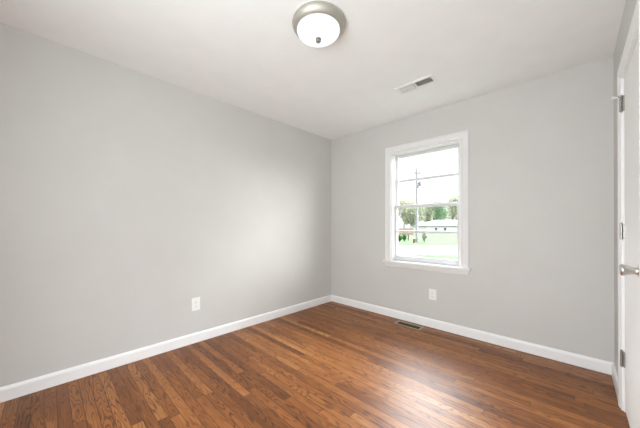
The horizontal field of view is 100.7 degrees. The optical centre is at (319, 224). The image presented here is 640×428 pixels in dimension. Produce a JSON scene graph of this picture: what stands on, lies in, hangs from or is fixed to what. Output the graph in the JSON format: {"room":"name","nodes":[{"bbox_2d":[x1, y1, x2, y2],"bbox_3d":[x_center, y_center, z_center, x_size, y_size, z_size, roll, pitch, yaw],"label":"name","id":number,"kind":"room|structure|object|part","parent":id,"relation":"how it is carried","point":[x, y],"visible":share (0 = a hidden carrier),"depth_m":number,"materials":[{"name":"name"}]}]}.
{"room":"empty bedroom","nodes":[
{"label":"empty bedroom","id":0,"kind":"room"},
{"bbox_2d":[0,23,331,386],"bbox_3d":[-1.210,-0.076,2.760,0.240,2.440,4.017,0,0,44],"label":"wall","id":1,"kind":"structure","parent":0,"point":[128,196],"depth_m":2.21,"materials":[{"name":"grey paint"}]},
{"bbox_2d":[0,295,330,402],"bbox_3d":[-1.085,1.097,2.703,0.015,0.094,3.637,0,0,44],"label":"baseboard","id":2,"kind":"structure","parent":1,"relation":"attached to","point":[29,386],"depth_m":2.21,"materials":[{"name":"white paint"}]},
{"bbox_2d":[191,297,199,310],"bbox_3d":[-1.209,0.771,2.580,0.009,0.125,0.080,0,0,44],"label":"wall outlet","id":3,"kind":"object","parent":1,"relation":"attached to","point":[195,302],"visible":1,"depth_m":2.58,"materials":[{"name":"white plastic"}]},
{"bbox_2d":[0,0,625,139],"bbox_3d":[-0.085,-1.374,1.683,3.359,0.150,4.017,0,0,44],"label":"ceiling","id":4,"kind":"structure","parent":0,"point":[248,55],"depth_m":1.91,"materials":[{"name":"paint"}]},
{"bbox_2d":[292,0,344,46],"bbox_3d":[-0.010,-1.231,1.691,0.336,0.136,0.336,0,0,44],"label":"ceiling light","id":5,"kind":"object","parent":4,"relation":"attached to","point":[318,23],"visible":1,"depth_m":1.61,"materials":[{"name":"white glass"}]},
{"bbox_3d":[-0.010,-1.216,1.690,0.272,0.061,0.272,0,0,44],"label":"lamp shade","id":6,"kind":"part","parent":5,"relation":"part of","materials":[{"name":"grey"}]},
{"bbox_2d":[394,74,437,94],"bbox_3d":[0.882,-1.287,2.446,0.356,0.016,0.144,0,0,44],"label":"ceiling vent","id":7,"kind":"object","parent":4,"relation":"in","point":[427,80],"visible":1,"depth_m":2.43,"materials":[{"name":"white metal"}]},
{"bbox_2d":[0,301,629,427],"bbox_3d":[-0.088,1.171,1.674,3.359,0.060,4.017,0,0,44],"label":"floor","id":8,"kind":"structure","parent":0,"point":[331,364],"depth_m":1.88,"materials":[{"name":"brown wood"}]},
{"bbox_2d":[394,320,423,330],"bbox_3d":[1.012,1.145,3.024,0.310,0.005,0.128,0,0,44],"label":"floor vent","id":9,"kind":"object","parent":8,"relation":"in","point":[405,324],"visible":1,"depth_m":3.02,"materials":[{"name":"beige metal"}]},
{"bbox_2d":[331,56,613,362],"bbox_3d":[1.345,-0.072,2.991,3.119,2.440,0.140,0,0,44],"label":"wall","id":10,"kind":"structure","parent":0,"point":[541,150],"depth_m":2.45,"materials":[{"name":"grey paint"}]},
{"bbox_2d":[383,130,470,275],"bbox_3d":[1.238,-0.226,3.105,0.990,1.495,0.245,0,0,44],"label":"window","id":11,"kind":"structure","parent":10,"relation":"in","point":[460,140],"depth_m":3.03,"materials":[{"name":"paint"}]},
{"bbox_3d":[1.217,0.456,3.081,0.990,0.026,0.185,0,0,44],"label":"sill","id":12,"kind":"part","parent":11,"relation":"part of","materials":[{"name":"paint"}]},
{"bbox_3d":[1.228,0.099,3.094,0.768,0.686,0.032,0,0,44],"label":"sash","id":13,"kind":"part","parent":11,"relation":"part of","materials":[{"name":"clear glass"}]},
{"bbox_3d":[1.254,-0.546,3.123,0.768,0.669,0.032,0,0,44],"label":"sash","id":14,"kind":"part","parent":11,"relation":"part of","materials":[{"name":"glass"}]},
{"bbox_2d":[429,289,435,300],"bbox_3d":[1.259,0.780,2.966,0.080,0.120,0.009,0,0,44],"label":"wall outlet","id":15,"kind":"object","parent":10,"relation":"attached to","point":[432,292],"visible":1,"depth_m":2.96,"materials":[{"name":"white plastic"}]},
{"bbox_2d":[331,295,612,374],"bbox_3d":[1.203,1.101,3.014,2.879,0.094,0.015,0,0,44],"label":"baseboard","id":16,"kind":"structure","parent":10,"relation":"attached to","point":[599,365],"depth_m":2.55,"materials":[{"name":"white paint"}]},
{"bbox_2d":[613,0,636,373],"bbox_3d":[1.071,-0.081,0.632,0.240,2.440,3.637,0,0,44],"label":"wall","id":17,"kind":"structure","parent":0,"point":[629,8],"depth_m":1.89,"materials":[{"name":"grey paint"}]},
{"bbox_2d":[612,363,617,398],"bbox_3d":[2.075,1.098,1.855,0.015,0.094,0.474,0,0,44],"label":"baseboard","id":18,"kind":"structure","parent":17,"relation":"attached to","point":[614,371],"depth_m":1.87,"materials":[{"name":"white paint"}]},
{"bbox_2d":[611,0,639,427],"bbox_3d":[1.654,0.084,1.373,0.178,2.116,0.805,0,0,44],"label":"door","id":19,"kind":"structure","parent":17,"relation":"in","point":[628,74],"depth_m":1.43,"materials":[{"name":"white paint"}]},
{"bbox_3d":[1.440,0.211,1.230,0.068,0.066,0.066,0,0,44],"label":"knob","id":20,"kind":"part","parent":19,"relation":"part of","materials":[{"name":"silver metal"}]},
{"label":"outside","id":21,"kind":"structure","parent":0,"visible":0},
{"bbox_2d":[398,230,456,259],"bbox_3d":[-0.003,1.946,54.993,340.000,0.200,230.000,0,0,0],"label":"ground","id":22,"kind":"structure","parent":21,"point":[433,239],"depth_m":28.10,"materials":[{"name":"green plant"}]},
{"bbox_2d":[399,200,407,227],"bbox_3d":[28.786,-3.298,90.512,5.635,10.651,7.105,0,0,-36],"label":"tree","id":23,"kind":"object","parent":22,"relation":"on","point":[401,202],"visible":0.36,"depth_m":89.90,"materials":[{"name":"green plant"}]},
{"bbox_2d":[398,228,413,234],"bbox_3d":[14.708,1.165,48.076,4.520,1.350,0.160,0,0,0],"label":"fence","id":24,"kind":"object","parent":22,"relation":"on","point":[402,229],"visible":0.35,"depth_m":47.99,"materials":[{"name":"wood"}]},
{"bbox_2d":[403,208,418,227],"bbox_3d":[19.569,-0.999,57.132,3.339,5.766,3.674,0,0,13],"label":"tree","id":25,"kind":"object","parent":22,"relation":"on","point":[410,217],"visible":0.91,"depth_m":56.55,"materials":[{"name":"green plant"}]},
{"bbox_2d":[408,201,425,221],"bbox_3d":[29.304,-2.634,79.778,6.374,9.239,6.365,0,0,20],"label":"tree","id":26,"kind":"object","parent":22,"relation":"on","point":[421,215],"visible":0.33,"depth_m":78.26,"materials":[{"name":"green plant"}]},
{"bbox_2d":[415,168,420,241],"bbox_3d":[9.901,-2.024,26.778,0.665,7.550,0.340,0,0,0],"label":"utility pole","id":27,"kind":"object","parent":22,"relation":"on","point":[418,184],"visible":0.96,"depth_m":26.71,"materials":[{"name":"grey wood"}]},
{"bbox_3d":[9.794,-1.944,26.808,0.280,7.390,0.280,0,0,0],"label":"post","id":28,"kind":"part","parent":27,"relation":"part of","materials":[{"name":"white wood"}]},
{"bbox_2d":[418,203,434,221],"bbox_3d":[36.303,-2.909,90.623,4.893,9.894,6.988,0,0,-37],"label":"tree","id":29,"kind":"object","parent":22,"relation":"on","point":[429,212],"visible":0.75,"depth_m":89.39,"materials":[{"name":"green plant"}]},
{"bbox_3d":[36.772,-4.133,90.194,4.636,7.047,5.732,0,0,-37],"label":"crown","id":30,"kind":"part","parent":29,"relation":"part of","materials":[{"name":"green plant"}]},
{"bbox_2d":[411,220,456,230],"bbox_3d":[32.623,0.334,66.499,16.600,3.202,10.100,0,0,0],"label":"house","id":31,"kind":"structure","parent":22,"relation":"on","point":[435,225],"depth_m":62.34,"materials":[{"name":"white"}]},
{"bbox_2d":[432,201,447,219],"bbox_3d":[35.684,-2.753,79.771,6.430,9.495,6.506,0,0,34],"label":"tree","id":32,"kind":"object","parent":22,"relation":"on","point":[440,213],"visible":0.8,"depth_m":79.06,"materials":[{"name":"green plant"}]},
{"bbox_2d":[443,196,457,219],"bbox_3d":[44.872,-3.942,89.940,6.973,11.980,7.958,0,0,-7],"label":"tree","id":33,"kind":"object","parent":22,"relation":"on","point":[455,199],"visible":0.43,"depth_m":89.84,"materials":[{"name":"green plant"}]},
{"bbox_2d":[448,193,457,219],"bbox_3d":[51.956,-5.037,101.853,6.619,14.284,8.756,0,0,21],"label":"tree","id":34,"kind":"object","parent":22,"relation":"on","point":[454,193],"visible":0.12,"depth_m":101.32,"materials":[{"name":"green plant"}]},
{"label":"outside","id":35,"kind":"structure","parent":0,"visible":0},
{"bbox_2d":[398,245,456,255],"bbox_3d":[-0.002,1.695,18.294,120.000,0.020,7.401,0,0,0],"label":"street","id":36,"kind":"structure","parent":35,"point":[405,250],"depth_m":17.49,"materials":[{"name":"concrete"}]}
]}

